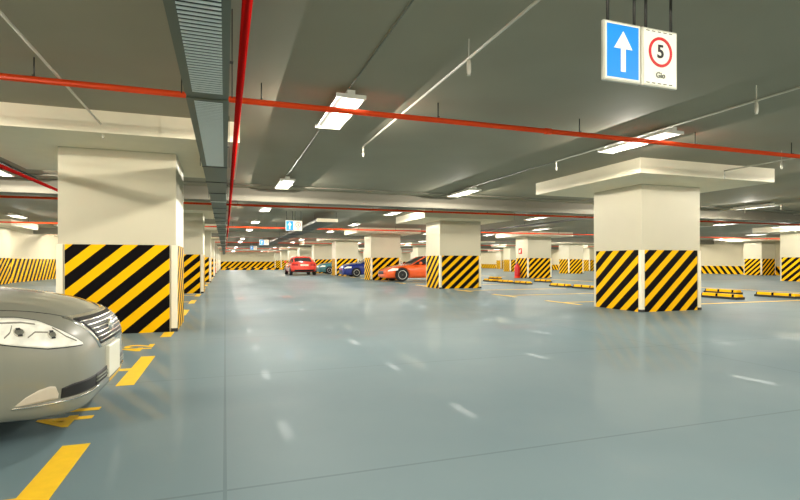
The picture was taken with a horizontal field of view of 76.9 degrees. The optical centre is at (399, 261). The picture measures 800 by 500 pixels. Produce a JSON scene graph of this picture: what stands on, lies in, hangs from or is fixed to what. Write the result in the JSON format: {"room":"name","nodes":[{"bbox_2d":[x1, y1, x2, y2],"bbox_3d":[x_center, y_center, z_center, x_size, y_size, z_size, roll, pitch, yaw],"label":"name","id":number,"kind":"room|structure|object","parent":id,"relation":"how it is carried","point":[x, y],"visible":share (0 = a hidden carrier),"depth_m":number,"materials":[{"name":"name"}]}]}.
{"room":"parking garage","nodes":[
{"label":"parking garage","id":0,"kind":"room"},
{"bbox_2d":[11,229,57,282],"bbox_3d":[-27.160,-0.495,42.439,0.330,3.390,118.000,0,0,-19],"label":"wall","id":1,"kind":"structure","parent":0,"point":[33,256],"depth_m":32.07,"materials":[{"name":"paint"}]},
{"bbox_2d":[221,251,410,267],"bbox_3d":[-18.611,-0.495,108.007,58.900,3.390,0.330,0,0,-19],"label":"wall","id":2,"kind":"structure","parent":0,"point":[263,259],"depth_m":103.63,"materials":[{"name":"paint"}]},
{"bbox_2d":[0,268,799,499],"bbox_3d":[0.788,1.300,52.144,59.500,0.200,118.600,0,0,-19],"label":"floor","id":3,"kind":"structure","parent":0,"point":[272,384],"depth_m":4.33,"materials":[{"name":"grey concrete"}]},
{"bbox_2d":[0,219,37,284],"bbox_3d":[-21.169,-0.495,27.503,1.250,3.390,3.950,0,0,-19],"label":"wall column","id":4,"kind":"structure","parent":3,"relation":"on","point":[5,228],"depth_m":27.47,"materials":[{"name":"beige paint"}]},
{"bbox_2d":[7,443,89,499],"bbox_3d":[-4.147,1.198,2.127,4.760,0.002,0.900,0,0,-19],"label":"floor marking","id":5,"kind":"object","parent":3,"relation":"on","point":[45,483],"visible":1,"depth_m":2.84,"materials":[{"name":"yellow paint"}]},
{"bbox_2d":[0,286,123,422],"bbox_3d":[-4.577,0.451,3.280,4.819,1.499,2.110,0,0,-19],"label":"car","id":6,"kind":"object","parent":3,"relation":"on","point":[58,351],"visible":1,"depth_m":3.33,"materials":[{"name":"silver metal"}]},
{"bbox_2d":[15,386,58,406],"bbox_3d":[-2.316,0.856,3.216,0.229,0.112,0.039,0,0,-32],"label":"fog lamp","id":7,"kind":"object","parent":6,"relation":"on","point":[25,396],"depth_m":3.21,"materials":[{"name":"beige"}]},
{"bbox_2d":[61,371,99,397],"bbox_3d":[-2.179,0.844,3.478,0.070,0.098,0.380,0,0,4],"label":"vent","id":8,"kind":"object","parent":6,"relation":"attached to","point":[78,387],"depth_m":3.40,"materials":[{"name":"black plastic"}]},
{"bbox_2d":[62,304,121,346],"bbox_3d":[-2.410,0.502,4.032,0.218,0.247,1.103,0,0,-19],"label":"grille","id":9,"kind":"object","parent":6,"relation":"attached to","point":[100,327],"depth_m":3.79,"materials":[{"name":"silver metal"}]},
{"bbox_2d":[36,407,100,426],"bbox_3d":[-2.567,1.198,3.876,0.375,0.002,0.492,0,0,-19],"label":"bay number","id":10,"kind":"object","parent":3,"relation":"on","point":[60,422],"visible":0.91,"depth_m":3.83,"materials":[{"name":"yellow paint"}]},
{"bbox_2d":[0,102,239,333],"bbox_3d":[-5.015,-0.495,9.030,3.990,3.390,3.750,0,0,-19],"label":"concrete column","id":11,"kind":"structure","parent":3,"relation":"on","point":[119,248],"depth_m":8.38,"materials":[{"name":"beige paint"}]},
{"bbox_2d":[116,356,154,385],"bbox_3d":[-5.109,1.198,4.895,4.760,0.002,1.600,0,0,-19],"label":"floor marking","id":12,"kind":"object","parent":3,"relation":"on","point":[133,374],"visible":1,"depth_m":5.51,"materials":[{"name":"yellow paint"}]},
{"bbox_2d":[123,344,154,350],"bbox_3d":[-3.662,1.198,7.031,0.375,0.002,0.591,0,0,-19],"label":"bay number","id":13,"kind":"object","parent":3,"relation":"on","point":[150,345],"visible":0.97,"depth_m":7.01,"materials":[{"name":"yellow paint"}]},
{"bbox_2d":[160,332,173,336],"bbox_3d":[-3.852,1.198,8.348,0.160,0.002,0.600,0,0,-19],"label":"floor marking","id":14,"kind":"object","parent":3,"relation":"on","point":[165,334],"visible":1,"depth_m":8.32,"materials":[{"name":"yellow paint"}]},
{"bbox_2d":[183,201,230,293],"bbox_3d":[-8.722,-0.495,19.704,3.990,3.390,3.750,0,0,-19],"label":"concrete column","id":15,"kind":"structure","parent":3,"relation":"on","point":[194,216],"depth_m":19.26,"materials":[{"name":"beige paint"}]},
{"bbox_2d":[205,224,228,281],"bbox_3d":[-12.428,-0.495,30.379,3.990,3.390,3.750,0,0,-19],"label":"concrete column","id":16,"kind":"structure","parent":3,"relation":"on","point":[208,230],"depth_m":30.00,"materials":[{"name":"beige paint"}]},
{"bbox_2d":[211,237,227,276],"bbox_3d":[-16.135,-0.495,41.054,3.990,3.390,3.750,0,0,-19],"label":"concrete column","id":17,"kind":"structure","parent":3,"relation":"on","point":[213,239],"depth_m":40.71,"materials":[{"name":"beige paint"}]},
{"bbox_2d":[215,240,225,273],"bbox_3d":[-19.842,-0.495,51.728,3.990,3.390,3.750,0,0,-19],"label":"concrete column","id":18,"kind":"structure","parent":3,"relation":"on","point":[215,240],"depth_m":51.38,"materials":[{"name":"beige paint"}]},
{"bbox_2d":[218,247,226,269],"bbox_3d":[-27.256,-0.495,73.078,3.990,3.390,3.750,0,0,-19],"label":"concrete column","id":19,"kind":"structure","parent":3,"relation":"on","point":[218,247],"depth_m":72.73,"materials":[{"name":"beige paint"}]},
{"bbox_2d":[221,268,284,269],"bbox_3d":[-22.317,1.060,77.069,9.600,0.280,0.250,0,0,-19],"label":"kerb","id":20,"kind":"object","parent":3,"relation":"on","point":[221,268],"visible":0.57,"depth_m":76.88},
{"bbox_2d":[267,251,279,267],"bbox_3d":[-23.504,-0.495,98.305,4.290,3.390,3.750,0,0,-19],"label":"concrete column","id":21,"kind":"structure","parent":3,"relation":"on","point":[276,253],"depth_m":97.52,"materials":[{"name":"beige paint"}]},
{"bbox_2d":[280,251,287,267],"bbox_3d":[-19.797,-0.495,87.630,4.290,3.390,3.750,0,0,-19],"label":"concrete column","id":22,"kind":"structure","parent":3,"relation":"on","point":[283,254],"depth_m":86.88,"materials":[{"name":"beige paint"}]},
{"bbox_2d":[279,247,297,261],"bbox_3d":[-16.090,-0.495,76.955,4.290,3.390,3.750,0,0,-19],"label":"concrete column","id":23,"kind":"structure","parent":3,"relation":"on","point":[292,252],"depth_m":76.10,"materials":[{"name":"beige paint"}]},
{"bbox_2d":[288,247,311,258],"bbox_3d":[-12.383,-0.495,66.281,4.290,3.390,3.750,0,0,-19],"label":"concrete column","id":24,"kind":"structure","parent":3,"relation":"on","point":[302,251],"depth_m":65.60,"materials":[{"name":"beige paint"}]},
{"bbox_2d":[284,256,316,274],"bbox_3d":[-9.532,0.332,48.040,2.894,1.737,5.818,0,0,-19],"label":"car","id":25,"kind":"object","parent":3,"relation":"on","point":[297,263],"visible":1,"depth_m":45.65,"materials":[{"name":"red paint"}]},
{"bbox_2d":[299,241,331,272],"bbox_3d":[-8.676,-0.495,55.606,4.290,3.390,3.750,0,0,-19],"label":"concrete column","id":26,"kind":"structure","parent":3,"relation":"on","point":[321,253],"depth_m":54.93,"materials":[{"name":"beige paint"}]},
{"bbox_2d":[316,261,359,273],"bbox_3d":[-5.990,0.376,52.434,5.305,1.648,2.341,0,0,-19],"label":"car","id":27,"kind":"object","parent":3,"relation":"on","point":[324,267],"visible":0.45,"depth_m":50.99,"materials":[{"name":"teal paint"}]},
{"bbox_2d":[317,239,364,275],"bbox_3d":[-4.969,-0.495,44.931,4.290,3.390,3.750,0,0,-19],"label":"concrete column","id":28,"kind":"structure","parent":3,"relation":"on","point":[344,251],"depth_m":44.28,"materials":[{"name":"beige paint"}]},
{"bbox_2d":[339,259,401,276],"bbox_3d":[-2.312,0.376,41.538,5.305,1.648,2.341,0,0,-19],"label":"car","id":29,"kind":"object","parent":3,"relation":"on","point":[350,269],"visible":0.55,"depth_m":40.17,"materials":[{"name":"blue paint"}]},
{"bbox_2d":[344,227,420,279],"bbox_3d":[-1.262,-0.495,34.257,4.290,3.390,3.750,0,0,-19],"label":"concrete column","id":30,"kind":"structure","parent":3,"relation":"on","point":[382,248],"depth_m":33.58,"materials":[{"name":"beige paint"}]},
{"bbox_2d":[378,256,425,281],"bbox_3d":[1.313,0.396,32.429,5.390,1.609,2.681,0,0,-19],"label":"car","id":31,"kind":"object","parent":3,"relation":"on","point":[415,267],"visible":0.56,"depth_m":31.14,"materials":[{"name":"orange paint"}]},
{"bbox_2d":[400,248,409,262],"bbox_3d":[-1.019,-0.495,70.227,4.290,3.390,3.750,0,0,-19],"label":"concrete column","id":32,"kind":"structure","parent":3,"relation":"on","point":[400,248],"depth_m":69.90,"materials":[{"name":"beige paint"}]},
{"bbox_2d":[400,243,425,257],"bbox_3d":[2.688,-0.495,59.552,4.290,3.390,3.750,0,0,-19],"label":"concrete column","id":33,"kind":"structure","parent":3,"relation":"on","point":[418,250],"depth_m":58.82,"materials":[{"name":"beige paint"}]},
{"bbox_2d":[396,210,513,288],"bbox_3d":[2.444,-0.495,23.582,4.290,3.390,3.750,0,0,-19],"label":"concrete column","id":34,"kind":"structure","parent":3,"relation":"on","point":[453,241],"depth_m":22.96,"materials":[{"name":"beige paint"}]},
{"bbox_2d":[483,279,497,281],"bbox_3d":[5.531,1.120,30.714,0.340,0.160,1.340,0,0,-19],"label":"wheel stop","id":35,"kind":"object","parent":3,"relation":"on","point":[485,280],"visible":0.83,"depth_m":30.41,"materials":[{"name":"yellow rubber"}]},
{"bbox_2d":[488,249,502,268],"bbox_3d":[18.159,-0.495,88.848,4.040,3.390,3.750,0,0,-19],"label":"concrete column","id":36,"kind":"structure","parent":3,"relation":"on","point":[499,254],"depth_m":88.42,"materials":[{"name":"beige paint"}]},
{"bbox_2d":[491,244,515,271],"bbox_3d":[14.237,-0.495,63.563,4.040,3.390,3.750,0,0,-19],"label":"concrete column","id":37,"kind":"structure","parent":3,"relation":"on","point":[509,252],"depth_m":62.87,"materials":[{"name":"beige paint"}]},
{"bbox_2d":[497,280,512,282],"bbox_3d":[6.088,1.120,29.108,0.340,0.160,1.340,0,0,-19],"label":"wheel stop","id":38,"kind":"object","parent":3,"relation":"on","point":[499,281],"visible":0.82,"depth_m":28.84,"materials":[{"name":"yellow rubber"}]},
{"bbox_2d":[460,288,566,291],"bbox_3d":[5.047,1.198,21.971,5.250,0.002,1.600,0,0,-19],"label":"floor marking","id":39,"kind":"object","parent":3,"relation":"on","point":[558,288],"visible":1,"depth_m":21.94,"materials":[{"name":"yellow paint"}]},
{"bbox_2d":[514,262,519,277],"bbox_3d":[8.866,0.600,38.118,0.439,1.200,0.439,0,0,13],"label":"fire extinguisher","id":40,"kind":"object","parent":3,"relation":"on","point":[517,267],"visible":1,"depth_m":37.96,"materials":[{"name":"red metal"}]},
{"bbox_2d":[513,281,532,284],"bbox_3d":[6.679,1.120,27.408,0.340,0.160,1.340,0,0,-19],"label":"wheel stop","id":41,"kind":"object","parent":3,"relation":"on","point":[514,282],"visible":0.97,"depth_m":27.07,"materials":[{"name":"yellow rubber"}]},
{"bbox_2d":[496,231,572,277],"bbox_3d":[10.102,-0.495,38.203,4.290,3.390,3.750,0,0,-19],"label":"concrete column","id":42,"kind":"structure","parent":3,"relation":"on","point":[535,260],"depth_m":37.58,"materials":[{"name":"beige paint"}]},
{"bbox_2d":[493,293,590,296],"bbox_3d":[6.129,1.198,18.854,5.250,0.002,1.600,0,0,-19],"label":"floor marking","id":43,"kind":"object","parent":3,"relation":"on","point":[579,293],"visible":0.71,"depth_m":18.56,"materials":[{"name":"yellow paint"}]},
{"bbox_2d":[534,279,551,282],"bbox_3d":[8.512,1.120,30.055,0.340,0.160,1.340,0,0,-19],"label":"wheel stop","id":44,"kind":"object","parent":3,"relation":"on","point":[535,280],"visible":0.96,"depth_m":29.89,"materials":[{"name":"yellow rubber"}]},
{"bbox_2d":[549,283,571,287],"bbox_3d":[7.745,1.120,24.337,0.340,0.160,1.340,0,0,-19],"label":"wheel stop","id":45,"kind":"object","parent":3,"relation":"on","point":[551,284],"visible":0.99,"depth_m":24.14,"materials":[{"name":"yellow rubber"}]},
{"bbox_2d":[547,300,593,304],"bbox_3d":[7.212,1.198,15.737,5.250,0.002,1.600,0,0,-19],"label":"floor marking","id":46,"kind":"object","parent":3,"relation":"on","point":[547,300],"visible":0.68,"depth_m":14.90,"materials":[{"name":"yellow paint"}]},
{"bbox_2d":[551,242,593,273],"bbox_3d":[17.944,-0.495,52.888,4.040,3.390,3.750,0,0,-19],"label":"concrete column","id":47,"kind":"structure","parent":3,"relation":"on","point":[570,253],"depth_m":52.34,"materials":[{"name":"beige paint"}]},
{"bbox_2d":[572,284,593,288],"bbox_3d":[8.319,1.120,22.684,0.340,0.160,1.340,0,0,-19],"label":"wheel stop","id":48,"kind":"object","parent":3,"relation":"on","point":[576,285],"visible":0.75,"depth_m":22.53,"materials":[{"name":"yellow rubber"}]},
{"bbox_2d":[583,245,593,270],"bbox_3d":[25.573,-0.495,67.499,4.040,3.390,3.750,0,0,-19],"label":"concrete column","id":49,"kind":"structure","parent":3,"relation":"on","point":[588,252],"depth_m":66.79,"materials":[{"name":"beige paint"}]},
{"bbox_2d":[536,157,774,311],"bbox_3d":[6.298,-0.495,12.958,4.000,3.390,3.750,0,0,-19],"label":"concrete column","id":50,"kind":"structure","parent":3,"relation":"on","point":[647,252],"depth_m":12.35,"materials":[{"name":"beige paint"}]},
{"bbox_2d":[700,220,712,226],"bbox_3d":[13.809,-0.495,27.528,4.290,3.390,3.750,0,0,-19],"label":"concrete column","id":51,"kind":"structure","parent":3,"relation":"on","point":[702,224],"depth_m":26.32,"materials":[{"name":"beige paint"}]},
{"bbox_2d":[701,292,744,299],"bbox_3d":[10.624,1.120,16.657,0.340,0.160,1.340,0,0,-19],"label":"wheel stop","id":52,"kind":"object","parent":3,"relation":"on","point":[703,294],"visible":0.88,"depth_m":16.46,"materials":[{"name":"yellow rubber"}]},
{"bbox_2d":[703,288,742,294],"bbox_3d":[12.284,1.120,19.192,0.340,0.160,1.340,0,0,-19],"label":"wheel stop","id":53,"kind":"object","parent":3,"relation":"on","point":[726,291],"visible":0.83,"depth_m":19.05,"materials":[{"name":"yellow rubber"}]},
{"bbox_2d":[704,300,799,303],"bbox_3d":[11.103,1.198,15.278,8.600,0.002,0.140,0,0,-19],"label":"floor marking","id":54,"kind":"object","parent":3,"relation":"on","point":[787,300],"visible":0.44,"depth_m":14.90,"materials":[{"name":"yellow paint"}]},
{"bbox_2d":[725,237,779,274],"bbox_3d":[32.986,-0.495,46.150,4.040,3.390,3.750,0,0,-19],"label":"concrete column","id":55,"kind":"structure","parent":3,"relation":"on","point":[759,254],"depth_m":45.66,"materials":[{"name":"beige paint"}]},
{"bbox_2d":[753,226,799,280],"bbox_3d":[25.357,-0.495,31.538,4.040,3.390,3.750,0,0,-19],"label":"concrete column","id":56,"kind":"structure","parent":3,"relation":"on","point":[789,236],"depth_m":31.61,"materials":[{"name":"beige paint"}]},
{"bbox_2d":[754,292,799,298],"bbox_3d":[12.800,1.120,17.095,0.340,0.160,1.340,0,0,-19],"label":"wheel stop","id":57,"kind":"object","parent":3,"relation":"on","point":[759,294],"visible":1,"depth_m":16.93,"materials":[{"name":"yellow rubber"}]},
{"bbox_2d":[0,0,799,250],"bbox_3d":[0.788,-2.290,52.144,59.500,0.200,118.600,0,0,-19],"label":"ceiling","id":58,"kind":"structure","parent":0,"point":[543,70],"depth_m":6.43,"materials":[{"name":"grey paint"}]},
{"bbox_2d":[0,169,13,176],"bbox_3d":[-9.154,-2.117,11.271,0.380,0.146,1.544,0,0,-19],"label":"ceiling light","id":59,"kind":"object","parent":58,"relation":"hanging from","point":[2,172],"visible":0.92,"depth_m":11.81,"materials":[{"name":"white plastic"}]},
{"bbox_2d":[0,171,10,175],"bbox_3d":[-9.116,-2.063,11.284,0.250,0.026,1.460,0,0,-19],"label":"diffuser","id":60,"kind":"object","parent":59,"relation":"attached to","point":[2,173],"depth_m":11.80,"materials":[{"name":"white plastic"}]},
{"bbox_2d":[4,212,26,217],"bbox_3d":[-17.314,-2.117,22.728,0.380,0.146,1.544,0,0,-19],"label":"ceiling light","id":61,"kind":"object","parent":58,"relation":"hanging from","point":[10,213],"visible":1,"depth_m":22.59,"materials":[{"name":"white plastic"}]},
{"bbox_2d":[0,161,37,178],"bbox_3d":[-7.856,-2.160,8.599,0.040,0.040,9.400,0,0,-19],"label":"conduit","id":62,"kind":"object","parent":58,"relation":"attached to","point":[0,161],"visible":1,"depth_m":11.73,"materials":[{"name":"grey metal"}]},
{"bbox_2d":[0,164,57,191],"bbox_3d":[-14.368,-1.928,29.944,0.068,0.524,70.000,0,0,-19],"label":"branch","id":63,"kind":"object","parent":58,"relation":"hanging from","point":[1,165],"visible":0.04,"depth_m":10.04,"materials":[{"name":"red paint"}]},
{"bbox_2d":[0,10,104,138],"bbox_3d":[-2.667,-2.005,2.499,0.046,0.370,10.471,0,0,-19],"label":"pipe","id":64,"kind":"object","parent":58,"relation":"attached to","point":[2,14],"visible":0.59,"depth_m":4.95,"materials":[{"name":"beige metal"}]},
{"bbox_2d":[163,0,232,253],"bbox_3d":[-16.046,-1.803,45.769,0.423,0.774,103.000,0,0,-19],"label":"duct","id":65,"kind":"object","parent":58,"relation":"hanging from","point":[200,30],"visible":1,"depth_m":3.86,"materials":[{"name":"grey metal"}]},
{"bbox_2d":[163,0,230,97],"bbox_3d":[-1.251,-1.424,3.165,0.351,0.016,2.400,0,0,-19],"label":"grille","id":66,"kind":"object","parent":65,"relation":"attached to","point":[200,30],"depth_m":3.26,"materials":[{"name":"grey metal"}]},
{"bbox_2d":[186,96,228,166],"bbox_3d":[-2.222,-1.424,5.961,0.351,0.016,3.280,0,0,-19],"label":"grille","id":67,"kind":"object","parent":65,"relation":"attached to","point":[209,116],"depth_m":5.32,"materials":[{"name":"grey metal"}]},
{"bbox_2d":[226,0,252,247],"bbox_3d":[-15.780,-1.928,45.861,0.068,0.524,103.000,0,0,-19],"label":"sprinkler riser main","id":68,"kind":"object","parent":58,"relation":"hanging from","point":[246,9],"visible":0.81,"depth_m":4.55,"materials":[{"name":"red paint"}]},
{"bbox_2d":[259,204,271,211],"bbox_3d":[-5.285,-2.117,19.760,0.380,0.146,1.544,0,0,-19],"label":"ceiling light","id":69,"kind":"object","parent":58,"relation":"hanging from","point":[263,209],"visible":0.77,"depth_m":19.68,"materials":[{"name":"white plastic"}]},
{"bbox_2d":[259,238,288,246],"bbox_3d":[-12.360,-1.958,48.319,0.964,0.465,21.600,0,0,-19],"label":"duct","id":70,"kind":"object","parent":58,"relation":"hanging from","point":[276,240],"visible":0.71,"depth_m":42.78,"materials":[{"name":"grey metal"}]},
{"bbox_2d":[274,176,294,188],"bbox_3d":[-3.070,-2.117,13.383,0.380,0.146,1.544,0,0,-19],"label":"ceiling light","id":71,"kind":"object","parent":58,"relation":"hanging from","point":[284,183],"visible":1,"depth_m":13.16,"materials":[{"name":"white plastic"}]},
{"bbox_2d":[278,181,293,188],"bbox_3d":[-3.032,-2.063,13.397,0.250,0.026,1.460,0,0,-19],"label":"diffuser","id":72,"kind":"object","parent":71,"relation":"attached to","point":[282,184],"depth_m":13.34,"materials":[{"name":"white plastic"}]},
{"bbox_2d":[285,211,293,230],"bbox_3d":[-4.741,-1.765,21.653,0.348,0.850,0.040,0,0,-19],"label":"direction sign","id":73,"kind":"object","parent":58,"relation":"hanging from","point":[289,224],"visible":1,"depth_m":21.63,"materials":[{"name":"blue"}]},
{"bbox_2d":[294,221,301,230],"bbox_3d":[-4.402,-1.765,21.771,0.348,0.850,0.039,0,0,-19],"label":"speed limit sign","id":74,"kind":"object","parent":58,"relation":"hanging from","point":[297,224],"visible":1,"depth_m":21.75,"materials":[{"name":"grey metal"}]},
{"bbox_2d":[279,218,337,237],"bbox_3d":[-5.789,-1.958,29.398,0.964,0.465,16.260,0,0,-19],"label":"duct","id":75,"kind":"object","parent":58,"relation":"hanging from","point":[318,223],"visible":0.91,"depth_m":24.85,"materials":[{"name":"grey metal"}]},
{"bbox_2d":[220,251,410,252],"bbox_3d":[-14.892,-1.910,97.299,58.900,0.072,0.072,0,0,-19],"label":"sprinkler","id":76,"kind":"object","parent":58,"relation":"hanging from","point":[220,251],"visible":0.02,"depth_m":92.61,"materials":[{"name":"orange paint"}]},
{"bbox_2d":[49,234,581,242],"bbox_3d":[3.642,-2.032,43.925,58.900,0.316,0.080,0,0,-19],"label":"sprinkler","id":77,"kind":"object","parent":58,"relation":"hanging from","point":[49,234],"visible":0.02,"depth_m":40.29,"materials":[{"name":"orange paint"}]},
{"bbox_2d":[315,112,351,129],"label":"ceiling light","id":78,"kind":"object","parent":58,"relation":"hanging from","point":[330,120],"depth_m":7.35,"materials":[{"name":"white plastic"}]},
{"bbox_2d":[323,98,362,128],"bbox_3d":[-0.818,-2.063,7.020,0.250,0.026,1.460,0,0,-19],"label":"diffuser","id":79,"kind":"object","parent":78,"relation":"attached to","point":[332,120],"depth_m":7.05,"materials":[{"name":"white plastic"}]},
{"bbox_2d":[287,0,413,174],"bbox_3d":[-0.809,-2.170,6.811,0.018,0.018,17.400,0,0,-19],"label":"conduit","id":80,"kind":"object","parent":58,"relation":"attached to","point":[411,1],"visible":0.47,"depth_m":5.23,"materials":[{"name":"grey metal"}]},
{"bbox_2d":[219,249,487,251],"bbox_3d":[-10.570,-2.000,84.853,58.900,0.380,0.450,0,0,-19],"label":"ceiling beam","id":81,"kind":"structure","parent":58,"relation":"attached to","point":[219,249],"depth_m":80.69,"materials":[{"name":"paint"}]},
{"bbox_2d":[225,248,502,250],"bbox_3d":[-7.479,-1.910,75.950,58.900,0.072,0.072,0,0,-19],"label":"sprinkler","id":82,"kind":"object","parent":58,"relation":"hanging from","point":[225,248],"visible":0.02,"depth_m":72.11,"materials":[{"name":"orange paint"}]},
{"bbox_2d":[33,228,713,243],"bbox_3d":[4.257,-2.000,42.154,58.900,0.380,0.450,0,0,-19],"label":"ceiling beam","id":83,"kind":"structure","parent":58,"relation":"attached to","point":[40,230],"depth_m":38.67,"materials":[{"name":"paint"}]},
{"bbox_2d":[217,243,558,248],"bbox_3d":[-3.156,-2.000,63.504,58.900,0.380,0.450,0,0,-19],"label":"ceiling beam","id":84,"kind":"structure","parent":58,"relation":"attached to","point":[228,244],"depth_m":59.77,"materials":[{"name":"paint"}]},
{"bbox_2d":[0,217,779,238],"bbox_3d":[7.349,-2.032,33.251,58.900,0.316,0.080,0,0,-19],"label":"sprinkler","id":85,"kind":"object","parent":58,"relation":"hanging from","point":[28,217],"visible":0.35,"depth_m":30.11,"materials":[{"name":"orange paint"}]},
{"bbox_2d":[383,211,402,215],"bbox_3d":[-0.316,-2.117,21.485,0.380,0.146,1.544,0,0,-19],"label":"ceiling light","id":86,"kind":"object","parent":58,"relation":"hanging from","point":[392,212],"visible":0.83,"depth_m":21.41,"materials":[{"name":"white plastic"}]},
{"bbox_2d":[0,177,799,222],"bbox_3d":[11.671,-2.000,20.805,58.900,0.380,0.450,0,0,-19],"label":"ceiling beam","id":87,"kind":"structure","parent":58,"relation":"attached to","point":[8,185],"depth_m":16.45,"materials":[{"name":"paint"}]},
{"bbox_2d":[0,57,799,158],"bbox_3d":[14.769,-2.047,11.883,58.900,0.285,0.090,0,0,-19],"label":"pipe","id":88,"kind":"object","parent":58,"relation":"hanging from","point":[3,76],"visible":1,"depth_m":6.61,"materials":[{"name":"red metal"}]},
{"bbox_2d":[0,195,799,224],"bbox_3d":[11.056,-2.032,22.576,58.900,0.316,0.080,0,0,-19],"label":"sprinkler","id":89,"kind":"object","parent":58,"relation":"hanging from","point":[1,196],"visible":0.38,"depth_m":18.48,"materials":[{"name":"orange paint"}]},
{"bbox_2d":[7,172,799,211],"bbox_3d":[12.040,-2.160,19.742,58.900,0.036,0.036,0,0,-19],"label":"conduit","id":90,"kind":"object","parent":58,"relation":"attached to","point":[7,172],"visible":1,"depth_m":15.51,"materials":[{"name":"metal"}]},
{"bbox_2d":[215,242,593,246],"bbox_3d":[-0.065,-1.910,54.600,58.900,0.072,0.072,0,0,-19],"label":"sprinkler","id":91,"kind":"object","parent":58,"relation":"hanging from","point":[215,242],"visible":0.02,"depth_m":54.74,"materials":[{"name":"orange paint"}]},
{"bbox_2d":[362,0,540,156],"bbox_3d":[1.074,-2.005,3.798,0.046,0.370,10.471,0,0,-19],"label":"pipe","id":92,"kind":"object","parent":58,"relation":"attached to","point":[468,59],"visible":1,"depth_m":4.93,"materials":[{"name":"beige metal"}]},
{"bbox_2d":[447,187,480,196],"bbox_3d":[1.899,-2.117,15.109,0.380,0.146,1.544,0,0,-19],"label":"ceiling light","id":93,"kind":"object","parent":58,"relation":"hanging from","point":[472,189],"visible":1,"depth_m":14.96,"materials":[{"name":"white plastic"}]},
{"bbox_2d":[451,190,476,196],"bbox_3d":[1.937,-2.063,15.122,0.250,0.026,1.460,0,0,-19],"label":"diffuser","id":94,"kind":"object","parent":93,"relation":"attached to","point":[469,191],"depth_m":15.10,"materials":[{"name":"white plastic"}]},
{"bbox_2d":[439,161,554,196],"bbox_3d":[4.160,-2.170,8.537,0.018,0.018,17.400,0,0,-19],"label":"conduit","id":95,"kind":"object","parent":58,"relation":"attached to","point":[554,161],"visible":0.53,"depth_m":12.89,"materials":[{"name":"grey metal"}]},
{"bbox_2d":[524,216,549,219],"bbox_3d":[6.439,-2.117,23.831,0.380,0.146,1.544,0,0,-19],"label":"ceiling light","id":96,"kind":"object","parent":58,"relation":"hanging from","point":[536,217],"visible":0.73,"depth_m":23.75,"materials":[{"name":"white plastic"}]},
{"bbox_2d":[481,216,593,231],"bbox_3d":[5.854,-2.080,30.773,0.250,0.220,21.900,0,0,-19],"label":"pipe","id":97,"kind":"object","parent":58,"relation":"hanging from","point":[575,219],"visible":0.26,"depth_m":26.48,"materials":[{"name":"grey"}]},
{"bbox_2d":[534,227,551,229],"bbox_3d":[8.948,-2.117,31.848,0.380,0.146,1.544,0,0,-19],"label":"ceiling light","id":98,"kind":"object","parent":58,"relation":"hanging from","point":[545,228],"visible":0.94,"depth_m":31.76,"materials":[{"name":"white plastic"}]},
{"bbox_2d":[601,0,639,85],"bbox_3d":[1.652,-1.765,3.760,0.348,0.850,0.040,0,0,-19],"label":"direction sign","id":99,"kind":"object","parent":58,"relation":"hanging from","point":[620,42],"visible":1,"depth_m":3.74,"materials":[{"name":"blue metal"}]},
{"bbox_2d":[597,127,683,153],"bbox_3d":[4.113,-2.117,8.732,0.380,0.146,1.544,0,0,-19],"label":"ceiling light","id":100,"kind":"object","parent":58,"relation":"hanging from","point":[670,132],"visible":0.74,"depth_m":8.59,"materials":[{"name":"white plastic"}]},
{"bbox_2d":[604,133,679,152],"bbox_3d":[4.151,-2.063,8.746,0.250,0.026,1.460,0,0,-19],"label":"diffuser","id":101,"kind":"object","parent":100,"relation":"attached to","point":[662,136],"depth_m":8.79,"materials":[{"name":"white plastic"}]},
{"bbox_2d":[640,0,676,90],"bbox_3d":[1.992,-1.765,3.879,0.348,0.850,0.039,0,0,-19],"label":"speed limit sign","id":102,"kind":"object","parent":58,"relation":"hanging from","point":[658,48],"visible":1,"depth_m":3.86,"materials":[{"name":"silver metal"}]},
{"bbox_2d":[555,85,799,170],"bbox_3d":[4.814,-2.005,5.097,0.046,0.370,10.471,0,0,-19],"label":"pipe","id":103,"kind":"object","parent":58,"relation":"attached to","point":[756,105],"visible":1,"depth_m":6.83,"materials":[{"name":"beige metal"}]},
{"bbox_2d":[713,223,738,225],"bbox_3d":[17.775,-2.117,27.767,0.380,0.146,1.544,0,0,-19],"label":"ceiling light","id":104,"kind":"object","parent":58,"relation":"hanging from","point":[715,224],"visible":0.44,"depth_m":27.59,"materials":[{"name":"white plastic"}]},
{"bbox_2d":[730,202,774,209],"bbox_3d":[13.376,-2.117,19.095,0.380,0.146,1.544,0,0,-19],"label":"ceiling light","id":105,"kind":"object","parent":58,"relation":"hanging from","point":[769,204],"visible":0.82,"depth_m":18.96,"materials":[{"name":"white plastic"}]},
{"bbox_2d":[723,205,781,212],"bbox_3d":[12.973,-2.005,18.732,0.046,0.370,2.321,0,0,-19],"label":"pipe","id":106,"kind":"object","parent":58,"relation":"attached to","point":[771,205],"visible":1,"depth_m":18.66,"materials":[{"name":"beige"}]},
{"bbox_2d":[723,151,794,178],"bbox_3d":[8.764,-2.005,6.283,0.046,0.370,10.121,0,0,-19],"label":"pipe","id":107,"kind":"object","parent":58,"relation":"attached to","point":[781,160],"visible":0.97,"depth_m":10.18,"materials":[{"name":"beige metal"}]},
{"bbox_2d":[771,225,799,227],"bbox_3d":[22.593,-2.117,29.440,0.380,0.146,1.544,0,0,-19],"label":"ceiling light","id":108,"kind":"object","parent":58,"relation":"hanging from","point":[782,225],"visible":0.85,"depth_m":29.41,"materials":[{"name":"white plastic"}]},
{"bbox_2d":[481,240,779,274],"bbox_3d":[28.736,-0.495,61.849,0.330,3.390,118.000,0,0,-19],"label":"wall","id":109,"kind":"structure","parent":0,"point":[720,257],"depth_m":51.03,"materials":[{"name":"paint"}]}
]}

